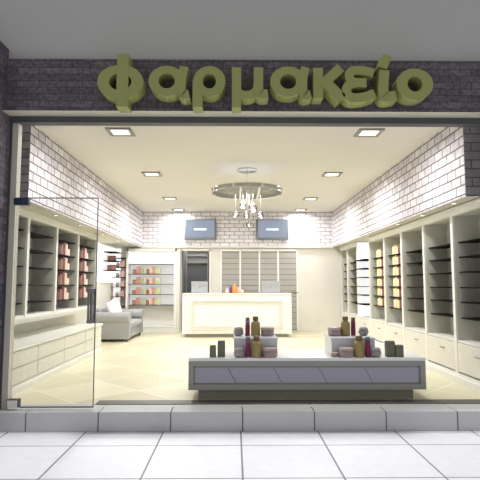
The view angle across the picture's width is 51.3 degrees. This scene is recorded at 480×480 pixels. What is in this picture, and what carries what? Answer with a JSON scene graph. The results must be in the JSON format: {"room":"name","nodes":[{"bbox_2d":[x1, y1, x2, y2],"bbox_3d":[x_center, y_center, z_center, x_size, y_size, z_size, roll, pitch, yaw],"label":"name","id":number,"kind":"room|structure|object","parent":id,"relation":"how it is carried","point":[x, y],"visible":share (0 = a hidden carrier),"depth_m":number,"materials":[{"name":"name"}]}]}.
{"room":"pharmacy","nodes":[
{"label":"pharmacy","id":0,"kind":"room"},
{"bbox_2d":[0,41,9,359],"bbox_3d":[-3.286,-0.067,5.396,1.350,4.200,0.690,0,-5,-1],"label":"wall","id":1,"kind":"structure","parent":0,"point":[4,51],"depth_m":5.50,"materials":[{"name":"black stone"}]},
{"bbox_2d":[0,116,479,409],"bbox_3d":[0.161,0.227,5.635,5.550,3.258,0.140,0,-5,-1],"label":"storefront frame","id":2,"kind":"structure","parent":1,"relation":"in","point":[16,122],"depth_m":5.69,"materials":[{"name":"grey metal"}]},
{"bbox_2d":[6,197,98,407],"bbox_3d":[-2.067,0.672,5.539,0.943,2.310,0.128,0,-5,-1],"label":"door","id":3,"kind":"structure","parent":2,"relation":"attached to","point":[19,201],"depth_m":5.50,"materials":[{"name":"clear glass"}]},
{"bbox_2d":[14,242,113,334],"bbox_3d":[-3.724,0.579,10.900,0.200,3.500,10.500,0,-5,-1],"label":"wall","id":4,"kind":"structure","parent":0,"point":[104,294],"depth_m":10.88,"materials":[{"name":"paint"}]},
{"bbox_2d":[15,207,32,324],"bbox_3d":[-3.340,0.340,6.819,0.475,1.645,1.220,0,-5,-1],"label":"upper cabinet","id":5,"kind":"object","parent":4,"relation":"attached to","point":[24,214],"visible":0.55,"depth_m":7.38,"materials":[{"name":"beige paint"}]},
{"bbox_2d":[26,212,60,321],"bbox_3d":[-3.354,0.449,8.030,0.475,1.645,1.210,0,-5,-1],"label":"upper cabinet","id":6,"kind":"object","parent":4,"relation":"attached to","point":[43,230],"visible":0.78,"depth_m":8.56,"materials":[{"name":"beige paint"}]},
{"bbox_2d":[27,301,51,303],"bbox_3d":[-3.386,0.992,7.980,0.350,0.016,1.126,0,-5,-1],"label":"shelf","id":7,"kind":"object","parent":6,"relation":"attached to","point":[28,302],"depth_m":8.44,"materials":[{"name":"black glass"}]},
{"bbox_2d":[29,267,52,269],"bbox_3d":[-3.386,0.449,8.029,0.350,0.016,1.126,0,-5,-1],"label":"shelf","id":8,"kind":"object","parent":6,"relation":"attached to","point":[30,268],"depth_m":8.56,"materials":[{"name":"black glass"}]},
{"bbox_2d":[29,249,52,253],"bbox_3d":[-3.386,0.180,8.053,0.350,0.016,1.126,0,-5,-1],"label":"shelf","id":9,"kind":"object","parent":6,"relation":"attached to","point":[31,251],"depth_m":8.35,"materials":[{"name":"black glass"}]},
{"bbox_2d":[30,232,53,238],"bbox_3d":[-3.386,-0.084,8.077,0.350,0.016,1.126,0,-5,-1],"label":"shelf","id":10,"kind":"object","parent":6,"relation":"attached to","point":[33,235],"depth_m":8.44,"materials":[{"name":"black glass"}]},
{"bbox_2d":[55,222,81,316],"bbox_3d":[-3.368,0.557,9.230,0.475,1.645,1.200,0,-5,-1],"label":"upper cabinet","id":11,"kind":"object","parent":4,"relation":"attached to","point":[68,234],"visible":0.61,"depth_m":9.75,"materials":[{"name":"beige paint"}]},
{"bbox_2d":[56,291,59,299],"bbox_3d":[-3.271,0.985,8.851,0.120,0.150,0.116,0,-5,-1],"label":"carton","id":12,"kind":"object","parent":11,"relation":"on","point":[58,292],"visible":0.49,"depth_m":8.85,"materials":[{"name":"red"}]},
{"bbox_2d":[57,287,63,299],"bbox_3d":[-3.274,0.968,9.083,0.120,0.225,0.116,0,-5,-1],"label":"carton","id":13,"kind":"object","parent":11,"relation":"on","point":[62,288],"visible":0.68,"depth_m":9.05,"materials":[{"name":"red"}]},
{"bbox_2d":[57,272,64,284],"bbox_3d":[-3.274,0.699,9.107,0.120,0.225,0.116,0,-5,-1],"label":"carton","id":14,"kind":"object","parent":11,"relation":"on","point":[62,273],"visible":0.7,"depth_m":9.06,"materials":[{"name":"red"}]},
{"bbox_2d":[58,257,64,269],"bbox_3d":[-3.274,0.425,9.132,0.120,0.225,0.116,0,-5,-1],"label":"carton","id":15,"kind":"object","parent":11,"relation":"on","point":[63,258],"visible":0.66,"depth_m":9.10,"materials":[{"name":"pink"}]},
{"bbox_2d":[58,242,65,254],"bbox_3d":[-3.274,0.156,9.156,0.120,0.225,0.116,0,-5,-1],"label":"carton","id":16,"kind":"object","parent":11,"relation":"on","point":[63,243],"visible":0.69,"depth_m":9.11,"materials":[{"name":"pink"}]},
{"bbox_2d":[58,254,74,257],"bbox_3d":[-3.400,0.288,9.253,0.350,0.016,1.116,0,-5,-1],"label":"shelf","id":17,"kind":"object","parent":11,"relation":"attached to","point":[59,255],"depth_m":9.46,"materials":[{"name":"black glass"}]},
{"bbox_2d":[58,239,75,243],"bbox_3d":[-3.400,0.024,9.277,0.350,0.016,1.116,0,-5,-1],"label":"shelf","id":18,"kind":"object","parent":11,"relation":"attached to","point":[59,240],"depth_m":9.44,"materials":[{"name":"black glass"}]},
{"bbox_2d":[19,126,141,246],"bbox_3d":[-3.219,-0.679,10.588,0.800,1.050,8.040,0,-5,-1],"label":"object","id":19,"kind":"structure","parent":4,"relation":"attached to","point":[47,169],"depth_m":8.39,"materials":[{"name":"brick"}]},
{"bbox_2d":[77,230,99,312],"bbox_3d":[-3.382,0.669,10.485,0.475,1.645,1.320,0,-5,-1],"label":"upper cabinet","id":20,"kind":"object","parent":4,"relation":"attached to","point":[88,240],"visible":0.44,"depth_m":11.08,"materials":[{"name":"beige paint"}]},
{"bbox_2d":[97,243,113,282],"bbox_3d":[-3.639,0.612,13.168,0.018,1.000,2.620,0,-5,-1],"label":"wall panel","id":21,"kind":"object","parent":4,"relation":"attached to","point":[102,276],"visible":0.57,"depth_m":13.30,"materials":[{"name":"white paint"}]},
{"bbox_2d":[103,251,121,253],"bbox_3d":[-3.470,0.343,13.646,0.330,0.018,0.720,0,-5,-1],"label":"wall shelf","id":22,"kind":"object","parent":21,"relation":"attached to","point":[109,252],"visible":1,"depth_m":13.48,"materials":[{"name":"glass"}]},
{"bbox_3d":[-3.470,0.831,13.602,0.330,0.018,0.720,0,-5,-1],"label":"wall shelf","id":23,"kind":"object","parent":21,"relation":"attached to","visible":0},
{"bbox_2d":[107,265,113,269],"bbox_3d":[-3.483,0.741,13.449,0.140,0.130,0.170,0,-5,-1],"label":"carton","id":24,"kind":"object","parent":23,"relation":"on","point":[109,267],"visible":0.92,"depth_m":13.37,"materials":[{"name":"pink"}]},
{"bbox_2d":[113,247,341,331],"bbox_3d":[-0.167,0.916,14.651,7.000,3.500,0.150,0,-5,-1],"label":"wall","id":25,"kind":"structure","parent":0,"point":[319,269],"depth_m":14.57,"materials":[{"name":"paint"}]},
{"bbox_2d":[181,251,208,331],"bbox_3d":[-1.102,1.010,15.134,1.260,3.400,0.850,0,-5,-1],"label":"door","id":26,"kind":"structure","parent":25,"relation":"in","point":[194,263],"depth_m":15.49,"materials":[{"name":"paint"}]},
{"bbox_2d":[181,249,210,292],"bbox_3d":[-1.300,1.455,14.499,0.890,2.400,0.030,0,-5,-1],"label":"trim","id":27,"kind":"structure","parent":25,"relation":"attached to","point":[209,250],"depth_m":14.58,"materials":[{"name":"beige paint"}]},
{"bbox_2d":[207,253,208,292],"bbox_3d":[-0.969,1.547,15.022,0.065,2.290,0.700,0,-5,-1],"label":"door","id":28,"kind":"structure","parent":25,"relation":"in","point":[207,253],"depth_m":14.81,"materials":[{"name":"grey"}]},
{"bbox_2d":[141,211,332,247],"bbox_3d":[-0.165,-0.304,14.648,7.000,1.070,0.075,0,-5,-1],"label":"trim","id":29,"kind":"structure","parent":25,"relation":"attached to","point":[160,229],"depth_m":14.62,"materials":[{"name":"white brick"}]},
{"bbox_2d":[184,219,215,239],"bbox_3d":[-1.154,-0.306,14.565,0.930,0.600,0.097,0,-5,-1],"label":"television","id":30,"kind":"object","parent":29,"relation":"attached to","point":[194,229],"visible":1,"depth_m":14.52,"materials":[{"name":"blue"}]},
{"bbox_2d":[256,219,287,239],"bbox_3d":[0.941,-0.304,14.589,0.930,0.600,0.097,0,-5,-1],"label":"television","id":31,"kind":"object","parent":29,"relation":"attached to","point":[266,229],"visible":1,"depth_m":14.54,"materials":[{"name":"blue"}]},
{"bbox_2d":[220,249,298,329],"bbox_3d":[0.561,1.435,14.503,2.267,2.320,0.052,0,-5,-1],"label":"shelving unit","id":32,"kind":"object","parent":25,"relation":"attached to","point":[247,269],"depth_m":14.54,"materials":[{"name":"grey wood"}]},
{"bbox_2d":[0,404,479,431],"bbox_3d":[0.026,1.949,5.503,9.204,0.204,0.370,0,-5,-1],"label":"step","id":33,"kind":"structure","parent":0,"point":[218,417],"depth_m":5.33,"materials":[{"name":"stone"}]},
{"bbox_2d":[0,0,479,60],"bbox_3d":[0.086,-3.653,5.988,8.100,3.350,0.330,0,-5,-1],"label":"ceiling","id":34,"kind":"structure","parent":0,"point":[402,30],"depth_m":5.71,"materials":[{"name":"grey paint"}]},
{"bbox_2d":[36,126,444,211],"bbox_3d":[-0.124,-1.225,11.053,7.400,0.120,10.600,0,-5,-1],"label":"ceiling","id":35,"kind":"structure","parent":0,"point":[190,160],"depth_m":8.60,"materials":[{"name":"paint"}]},
{"bbox_2d":[105,127,135,135],"bbox_3d":[-1.678,-1.517,7.026,0.350,0.020,0.350,0,-5,-1],"label":"recessed light","id":36,"kind":"object","parent":35,"relation":"in","point":[113,131],"visible":1,"depth_m":7.00,"materials":[{"name":"grey plastic"}]},
{"bbox_2d":[111,130,129,134],"bbox_3d":[-1.678,-1.520,7.026,0.240,0.006,0.240,0,-5,-1],"label":"diffuser","id":37,"kind":"object","parent":36,"relation":"attached to","point":[113,132],"depth_m":7.05,"materials":[{"name":"white plastic"}]},
{"bbox_2d":[141,172,161,176],"bbox_3d":[-1.708,-1.277,9.695,0.350,0.020,0.350,0,-5,-1],"label":"recessed light","id":38,"kind":"object","parent":35,"relation":"in","point":[146,174],"visible":1,"depth_m":9.72,"materials":[{"name":"grey plastic"}]},
{"bbox_2d":[145,173,158,175],"bbox_3d":[-1.708,-1.280,9.695,0.240,0.006,0.240,0,-5,-1],"label":"diffuser","id":39,"kind":"object","parent":38,"relation":"attached to","point":[146,174],"depth_m":9.72,"materials":[{"name":"white plastic"}]},
{"bbox_2d":[162,197,177,199],"bbox_3d":[-1.740,-1.029,12.443,0.350,0.020,0.350,0,-5,-1],"label":"recessed light","id":40,"kind":"object","parent":35,"relation":"in","point":[164,198],"visible":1,"depth_m":12.42,"materials":[{"name":"grey"}]},
{"bbox_2d":[212,167,282,226],"bbox_3d":[0.131,-0.777,9.309,1.320,1.085,1.320,-1,-5,8],"label":"chandelier","id":41,"kind":"object","parent":35,"relation":"hanging from","point":[242,191],"visible":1,"depth_m":9.21,"materials":[{"name":"silver metal"}]},
{"bbox_2d":[303,197,318,199],"bbox_3d":[1.760,-1.026,12.483,0.350,0.020,0.350,0,-5,-1],"label":"recessed light","id":42,"kind":"object","parent":35,"relation":"in","point":[304,198],"visible":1,"depth_m":12.42,"materials":[{"name":"grey"}]},
{"bbox_2d":[321,172,342,176],"bbox_3d":[1.791,-1.273,9.734,0.350,0.020,0.350,0,-5,-1],"label":"recessed light","id":43,"kind":"object","parent":35,"relation":"in","point":[326,174],"visible":1,"depth_m":9.72,"materials":[{"name":"grey plastic"}]},
{"bbox_2d":[354,128,384,136],"bbox_3d":[1.822,-1.513,7.065,0.350,0.020,0.350,0,-5,-1],"label":"recessed light","id":44,"kind":"object","parent":35,"relation":"in","point":[362,132],"visible":1,"depth_m":7.04,"materials":[{"name":"grey plastic"}]},
{"bbox_2d":[360,131,378,134],"bbox_3d":[1.822,-1.516,7.065,0.240,0.006,0.240,0,-5,-1],"label":"diffuser","id":45,"kind":"object","parent":44,"relation":"attached to","point":[361,132],"depth_m":7.05,"materials":[{"name":"white plastic"}]},
{"bbox_2d":[2,59,479,117],"bbox_3d":[0.088,-1.704,5.672,8.100,0.590,0.250,0,-5,-1],"label":"wall","id":46,"kind":"structure","parent":0,"point":[31,87],"depth_m":5.55,"materials":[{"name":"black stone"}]},
{"bbox_2d":[97,53,432,112],"bbox_3d":[0.275,-1.703,5.442,3.595,0.602,0.192,0,-5,-1],"label":"shop sign","id":47,"kind":"object","parent":46,"relation":"attached to","point":[130,84],"visible":1,"depth_m":5.35,"materials":[{"name":"green plastic"}]},
{"bbox_2d":[12,332,479,406],"bbox_3d":[-0.124,2.401,10.788,7.400,0.150,10.480,0,-5,-1],"label":"floor","id":48,"kind":"structure","parent":0,"point":[147,366],"depth_m":7.57,"materials":[{"name":"beige tile"}]},
{"bbox_2d":[12,345,37,395],"bbox_3d":[-3.177,1.667,6.391,0.775,0.525,1.120,0,-5,-1],"label":"base cabinet","id":49,"kind":"object","parent":48,"relation":"on","point":[24,376],"visible":0.66,"depth_m":6.51,"materials":[{"name":"beige paint"}]},
{"bbox_2d":[13,323,102,351],"bbox_3d":[-3.196,1.536,8.074,0.775,0.034,4.530,0,-5,-1],"label":"countertop","id":50,"kind":"structure","parent":49,"relation":"on","point":[36,337],"depth_m":8.05,"materials":[{"name":"beige paint"}]},
{"bbox_2d":[36,337,64,382],"bbox_3d":[-3.189,1.766,7.491,0.775,0.525,1.090,0,-5,-1],"label":"base cabinet","id":51,"kind":"object","parent":48,"relation":"on","point":[50,359],"visible":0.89,"depth_m":7.43,"materials":[{"name":"beige paint"}]},
{"bbox_2d":[63,331,85,368],"bbox_3d":[-3.202,1.866,8.602,0.775,0.525,1.140,0,-5,-1],"label":"base cabinet","id":52,"kind":"object","parent":48,"relation":"on","point":[74,344],"visible":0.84,"depth_m":8.55,"materials":[{"name":"beige paint"}]},
{"bbox_2d":[85,326,101,358],"bbox_3d":[-3.215,1.966,9.717,0.775,0.525,1.100,0,-5,-1],"label":"base cabinet","id":53,"kind":"object","parent":48,"relation":"on","point":[89,337],"visible":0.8,"depth_m":9.63,"materials":[{"name":"beige paint"}]},
{"bbox_2d":[96,307,142,341],"bbox_3d":[-3.097,2.115,12.798,0.920,0.780,1.919,0,-5,-1],"label":"sofa","id":54,"kind":"object","parent":48,"relation":"on","point":[127,323],"visible":0.7,"depth_m":11.90,"materials":[{"name":"fabric"}]},
{"bbox_2d":[106,299,117,311],"bbox_3d":[-3.183,1.752,12.498,0.202,0.557,0.573,-1,-5,7],"label":"throw pillow","id":55,"kind":"object","parent":54,"relation":"on","point":[111,306],"visible":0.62,"depth_m":12.38,"materials":[{"name":"fabric"}]},
{"bbox_2d":[115,301,121,311],"bbox_3d":[-3.179,1.802,12.996,0.185,0.486,0.502,0,-5,5],"label":"throw pillow","id":56,"kind":"object","parent":54,"relation":"on","point":[118,305],"visible":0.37,"depth_m":12.96,"materials":[{"name":"fabric"}]},
{"bbox_2d":[130,320,136,327],"bbox_3d":[-3.018,2.098,12.439,0.770,0.150,0.690,0,-5,-1],"label":"seat cushion","id":57,"kind":"object","parent":54,"relation":"on","point":[133,324],"depth_m":12.47,"materials":[{"name":"fabric"}]},
{"bbox_2d":[131,319,141,325],"bbox_3d":[-3.026,2.162,13.156,0.770,0.150,0.690,0,-5,-1],"label":"seat cushion","id":58,"kind":"object","parent":54,"relation":"on","point":[139,321],"depth_m":13.14,"materials":[{"name":"fabric"}]},
{"bbox_2d":[112,248,128,308],"bbox_3d":[-3.448,1.428,14.316,0.410,2.420,0.330,0,-5,-1],"label":"shelving unit","id":59,"kind":"object","parent":48,"relation":"on","point":[119,257],"visible":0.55,"depth_m":14.47,"materials":[{"name":"white wood"}]},
{"bbox_2d":[119,291,124,296],"bbox_3d":[-3.353,1.523,14.224,0.130,0.170,0.100,0,-5,-1],"label":"carton","id":60,"kind":"object","parent":59,"relation":"on","point":[122,293],"visible":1,"depth_m":14.17,"materials":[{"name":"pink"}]},
{"bbox_2d":[125,249,180,332],"bbox_3d":[-2.473,1.446,14.291,1.530,2.380,0.400,0,-5,-1],"label":"display cabinet","id":61,"kind":"object","parent":48,"relation":"on","point":[165,317],"visible":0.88,"depth_m":14.41,"materials":[{"name":"white paint"}]},
{"bbox_2d":[136,267,140,273],"bbox_3d":[-2.895,0.864,14.288,0.121,0.205,0.100,0,-5,-1],"label":"carton","id":62,"kind":"object","parent":61,"relation":"on","point":[138,269],"visible":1,"depth_m":14.24,"materials":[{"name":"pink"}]},
{"bbox_2d":[136,297,140,304],"bbox_3d":[-2.895,1.736,14.210,0.121,0.205,0.100,0,-5,-1],"label":"carton","id":63,"kind":"object","parent":61,"relation":"on","point":[137,298],"visible":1,"depth_m":14.16,"materials":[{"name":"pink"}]},
{"bbox_2d":[128,304,173,305],"bbox_3d":[-2.533,1.855,14.273,1.250,0.018,0.300,0,-5,-1],"label":"shelf","id":64,"kind":"object","parent":61,"relation":"attached to","point":[128,304],"depth_m":14.13,"materials":[{"name":"grey metal"}]},
{"bbox_2d":[128,294,173,294],"bbox_3d":[-2.533,1.561,14.300,1.250,0.018,0.300,0,-5,-1],"label":"shelf","id":65,"kind":"object","parent":61,"relation":"attached to","point":[128,294],"depth_m":14.15,"materials":[{"name":"grey metal"}]},
{"bbox_2d":[129,284,173,284],"bbox_3d":[-2.533,1.273,14.326,1.250,0.018,0.300,0,-5,-1],"label":"shelf","id":66,"kind":"object","parent":61,"relation":"attached to","point":[129,284],"depth_m":14.18,"materials":[{"name":"grey metal"}]},
{"bbox_2d":[129,274,173,274],"bbox_3d":[-2.533,0.984,14.352,1.250,0.018,0.300,0,-5,-1],"label":"shelf","id":67,"kind":"object","parent":61,"relation":"attached to","point":[129,274],"depth_m":14.23,"materials":[{"name":"grey metal"}]},
{"bbox_2d":[130,264,173,264],"bbox_3d":[-2.533,0.695,14.378,1.250,0.018,0.300,0,-5,-1],"label":"shelf","id":68,"kind":"object","parent":61,"relation":"attached to","point":[130,264],"depth_m":14.39,"materials":[{"name":"grey metal"}]},
{"bbox_2d":[182,293,291,336],"bbox_3d":[-0.083,1.984,13.321,2.840,1.135,0.790,0,-5,-1],"label":"counter","id":69,"kind":"object","parent":48,"relation":"on","point":[203,314],"depth_m":12.96,"materials":[{"name":"white paint"}]},
{"bbox_2d":[191,281,207,292],"bbox_3d":[-1.084,1.277,13.519,0.440,0.309,0.339,0,-5,-1],"label":"laptop","id":70,"kind":"object","parent":69,"relation":"on","point":[196,286],"visible":1,"depth_m":13.37,"materials":[{"name":"silver metal"}]},
{"bbox_2d":[233,284,236,292],"bbox_3d":[-0.140,1.279,13.188,0.110,0.245,0.110,0,-5,-1],"label":"bottle","id":71,"kind":"object","parent":69,"relation":"on","point":[234,286],"visible":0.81,"depth_m":13.14,"materials":[{"name":"orange plastic"}]},
{"bbox_2d":[182,293,291,294],"bbox_3d":[-0.083,1.437,13.377,2.840,0.035,0.775,0,-5,-1],"label":"countertop","id":72,"kind":"structure","parent":69,"relation":"on","point":[182,293],"depth_m":12.99,"materials":[{"name":"white paint"}]},
{"bbox_2d":[261,281,279,292],"bbox_3d":[0.826,1.274,13.540,0.490,0.319,0.340,0,-5,-1],"label":"laptop","id":73,"kind":"object","parent":69,"relation":"on","point":[267,286],"visible":1,"depth_m":13.39,"materials":[{"name":"silver metal"}]},
{"bbox_2d":[95,399,479,404],"bbox_3d":[0.848,1.878,5.760,4.970,0.032,0.190,0,-5,-1],"label":"trim","id":74,"kind":"structure","parent":48,"relation":"on","point":[382,401],"depth_m":5.71,"materials":[{"name":"grey metal"}]},
{"bbox_2d":[188,350,425,398],"bbox_3d":[0.793,1.672,6.254,2.810,0.490,0.722,0,-5,-1],"label":"display table","id":75,"kind":"object","parent":48,"relation":"on","point":[293,374],"visible":1,"depth_m":5.92,"materials":[{"name":"paint"}]},
{"bbox_2d":[210,345,215,356],"bbox_3d":[-0.325,1.333,6.001,0.075,0.140,0.080,0,-5,-1],"label":"carton","id":76,"kind":"object","parent":75,"relation":"on","point":[212,347],"visible":1,"depth_m":5.96,"materials":[{"name":"grey"}]},
{"bbox_2d":[218,340,224,356],"bbox_3d":[-0.225,1.311,6.035,0.090,0.190,0.080,0,-5,-1],"label":"carton","id":77,"kind":"object","parent":75,"relation":"on","point":[221,343],"visible":1,"depth_m":6.00,"materials":[{"name":"grey"}]},
{"bbox_2d":[234,347,244,357],"bbox_3d":[-0.009,1.345,5.989,0.132,0.115,0.132,0,-5,-1],"label":"jar","id":78,"kind":"object","parent":75,"relation":"on","point":[239,352],"visible":1,"depth_m":5.94,"materials":[{"name":"grey plastic"}]},
{"bbox_2d":[245,337,250,356],"bbox_3d":[0.096,1.283,5.996,0.062,0.238,0.062,0,-5,-1],"label":"bottle","id":79,"kind":"object","parent":75,"relation":"on","point":[248,349],"visible":1,"depth_m":5.97,"materials":[{"name":"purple plastic"}]},
{"bbox_2d":[234,334,277,355],"bbox_3d":[0.189,1.323,6.309,0.540,0.215,0.460,0,-5,-1],"label":"display riser","id":80,"kind":"object","parent":75,"relation":"on","point":[239,341],"visible":0.59,"depth_m":6.09,"materials":[{"name":"grey plastic"}]},
{"bbox_2d":[234,327,242,335],"bbox_3d":[-0.018,1.167,6.391,0.128,0.112,0.128,0,-5,-1],"label":"jar","id":81,"kind":"object","parent":80,"relation":"on","point":[238,331],"visible":1,"depth_m":6.34,"materials":[{"name":"grey plastic"}]},
{"bbox_2d":[245,317,249,335],"bbox_3d":[0.097,1.107,6.398,0.060,0.231,0.060,0,-5,-1],"label":"bottle","id":82,"kind":"object","parent":80,"relation":"on","point":[247,319],"visible":1,"depth_m":6.38,"materials":[{"name":"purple plastic"}]},
{"bbox_2d":[251,316,259,335],"bbox_3d":[0.199,1.101,6.400,0.116,0.242,0.116,0,-5,-1],"label":"pump bottle","id":83,"kind":"object","parent":80,"relation":"on","point":[255,325],"visible":0.99,"depth_m":6.35,"materials":[{"name":"brown plastic"}]},
{"bbox_2d":[261,327,273,335],"bbox_3d":[0.351,1.168,6.396,0.173,0.110,0.173,0,-5,-1],"label":"tub","id":84,"kind":"object","parent":80,"relation":"on","point":[265,331],"visible":1,"depth_m":6.33,"materials":[{"name":"plastic"}]},
{"bbox_2d":[251,336,260,357],"bbox_3d":[0.197,1.277,5.997,0.120,0.250,0.120,0,-5,-1],"label":"pump bottle","id":85,"kind":"object","parent":75,"relation":"on","point":[256,344],"visible":1,"depth_m":5.95,"materials":[{"name":"brown plastic"}]},
{"bbox_2d":[263,347,276,357],"bbox_3d":[0.359,1.346,5.993,0.178,0.113,0.178,0,-5,-1],"label":"tub","id":86,"kind":"object","parent":75,"relation":"on","point":[268,352],"visible":1,"depth_m":5.92,"materials":[{"name":"plastic"}]},
{"bbox_2d":[331,352,337,356],"bbox_3d":[1.136,1.376,6.014,0.089,0.056,0.089,0,-5,-1],"label":"tub","id":87,"kind":"object","parent":75,"relation":"on","point":[333,354],"visible":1,"depth_m":5.98,"materials":[{"name":"plastic"}]},
{"bbox_2d":[339,347,353,357],"bbox_3d":[1.276,1.347,6.003,0.178,0.113,0.178,0,-5,-1],"label":"tub","id":88,"kind":"object","parent":75,"relation":"on","point":[344,352],"visible":1,"depth_m":5.93,"materials":[{"name":"plastic"}]},
{"bbox_2d":[324,334,374,355],"bbox_3d":[1.379,1.324,6.323,0.540,0.215,0.460,0,-5,-1],"label":"display riser","id":89,"kind":"object","parent":75,"relation":"on","point":[332,343],"visible":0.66,"depth_m":6.11,"materials":[{"name":"grey plastic"}]},
{"bbox_2d":[328,326,340,335],"bbox_3d":[1.212,1.169,6.405,0.173,0.110,0.173,0,-5,-1],"label":"tub","id":90,"kind":"object","parent":89,"relation":"on","point":[332,331],"visible":1,"depth_m":6.34,"materials":[{"name":"plastic"}]},
{"bbox_2d":[341,316,349,335],"bbox_3d":[1.351,1.103,6.413,0.116,0.242,0.116,0,-5,-1],"label":"bottle","id":91,"kind":"object","parent":89,"relation":"on","point":[345,325],"visible":1,"depth_m":6.37,"materials":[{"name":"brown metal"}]},
{"bbox_2d":[351,317,355,335],"bbox_3d":[1.452,1.109,6.413,0.060,0.231,0.060,0,-5,-1],"label":"bottle","id":92,"kind":"object","parent":89,"relation":"on","point":[353,328],"visible":1,"depth_m":6.39,"materials":[{"name":"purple plastic"}]},
{"bbox_2d":[358,327,367,335],"bbox_3d":[1.581,1.168,6.410,0.128,0.112,0.128,0,-5,-1],"label":"jar","id":93,"kind":"object","parent":89,"relation":"on","point":[363,331],"visible":1,"depth_m":6.37,"materials":[{"name":"grey plastic"}]},
{"bbox_2d":[354,336,363,357],"bbox_3d":[1.431,1.279,6.011,0.120,0.250,0.120,0,-5,-1],"label":"bottle","id":94,"kind":"object","parent":75,"relation":"on","point":[358,345],"visible":1,"depth_m":5.96,"materials":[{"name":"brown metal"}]},
{"bbox_2d":[365,337,370,356],"bbox_3d":[1.536,1.285,6.012,0.062,0.238,0.062,0,-5,-1],"label":"bottle","id":95,"kind":"object","parent":75,"relation":"on","point":[367,339],"visible":1,"depth_m":5.99,"materials":[{"name":"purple plastic"}]},
{"bbox_2d":[370,347,380,356],"bbox_3d":[1.631,1.346,6.008,0.132,0.115,0.132,0,-5,-1],"label":"jar","id":96,"kind":"object","parent":75,"relation":"on","point":[375,351],"visible":1,"depth_m":5.96,"materials":[{"name":"grey plastic"}]},
{"bbox_2d":[384,341,394,356],"bbox_3d":[1.815,1.315,6.058,0.105,0.185,0.080,0,-5,-1],"label":"carton","id":97,"kind":"object","parent":75,"relation":"on","point":[389,345],"visible":1,"depth_m":6.02,"materials":[{"name":"grey"}]},
{"bbox_2d":[395,345,403,356],"bbox_3d":[1.916,1.335,6.027,0.090,0.140,0.080,0,-5,-1],"label":"carton","id":98,"kind":"object","parent":75,"relation":"on","point":[399,349],"visible":1,"depth_m":5.99,"materials":[{"name":"grey"}]},
{"bbox_2d":[339,246,347,320],"bbox_3d":[3.115,1.400,14.088,0.450,2.435,0.800,0,-5,-1],"label":"shelving unit","id":99,"kind":"object","parent":48,"relation":"on","point":[344,289],"visible":0.28,"depth_m":14.46,"materials":[{"name":"beige paint"}]},
{"bbox_2d":[345,242,357,333],"bbox_3d":[3.125,1.315,13.141,0.450,2.435,1.100,0,-5,-1],"label":"shelving unit","id":100,"kind":"object","parent":48,"relation":"on","point":[351,248],"visible":0.34,"depth_m":13.64,"materials":[{"name":"beige paint"}]},
{"bbox_2d":[354,242,370,335],"bbox_3d":[3.113,1.216,12.015,0.500,2.430,1.160,0,-5,-1],"label":"shelving unit","id":101,"kind":"object","parent":48,"relation":"on","point":[363,278],"visible":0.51,"depth_m":12.53,"materials":[{"name":"beige paint"}]},
{"bbox_2d":[367,233,385,349],"bbox_3d":[3.151,1.111,10.871,0.450,2.435,1.140,0,-5,-1],"label":"shelving unit","id":102,"kind":"object","parent":48,"relation":"on","point":[377,313],"visible":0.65,"depth_m":11.35,"materials":[{"name":"beige paint"}]},
{"bbox_2d":[382,227,403,349],"bbox_3d":[3.164,1.011,9.765,0.450,2.435,1.080,0,-5,-1],"label":"shelving unit","id":103,"kind":"object","parent":48,"relation":"on","point":[393,316],"visible":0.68,"depth_m":10.22,"materials":[{"name":"beige paint"}]},
{"bbox_2d":[399,219,426,362],"bbox_3d":[3.176,0.914,8.685,0.450,2.435,1.090,0,-5,-1],"label":"shelving unit","id":104,"kind":"object","parent":48,"relation":"on","point":[412,258],"visible":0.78,"depth_m":9.17,"materials":[{"name":"beige paint"}]},
{"bbox_2d":[420,209,456,381],"bbox_3d":[3.188,0.817,7.604,0.450,2.435,1.080,0,-5,-1],"label":"shelving unit","id":105,"kind":"object","parent":48,"relation":"on","point":[437,238],"visible":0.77,"depth_m":8.06,"materials":[{"name":"beige paint"}]},
{"bbox_2d":[448,198,479,393],"bbox_3d":[3.201,0.720,6.529,0.450,2.435,1.080,0,-5,-1],"label":"shelving unit","id":106,"kind":"object","parent":48,"relation":"on","point":[465,218],"visible":1,"depth_m":7.01,"materials":[{"name":"beige paint"}]},
{"bbox_3d":[3.476,0.586,10.982,0.200,3.500,10.500,0,-5,-1],"label":"wall","id":107,"kind":"structure","parent":0,"visible":0},
{"bbox_2d":[332,127,479,246],"bbox_3d":[3.073,-0.690,10.469,0.620,1.050,8.420,0,-5,-1],"label":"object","id":108,"kind":"structure","parent":107,"relation":"attached to","point":[444,170],"depth_m":7.83,"materials":[{"name":"brick"}]},
{"label":"outside","id":109,"kind":"structure","parent":0,"visible":0},
{"bbox_2d":[0,431,479,479],"bbox_3d":[0.048,1.784,1.748,14.000,0.140,7.800,0,-5,-1],"label":"pavement","id":110,"kind":"structure","parent":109,"point":[201,455],"depth_m":4.56,"materials":[{"name":"tile"}]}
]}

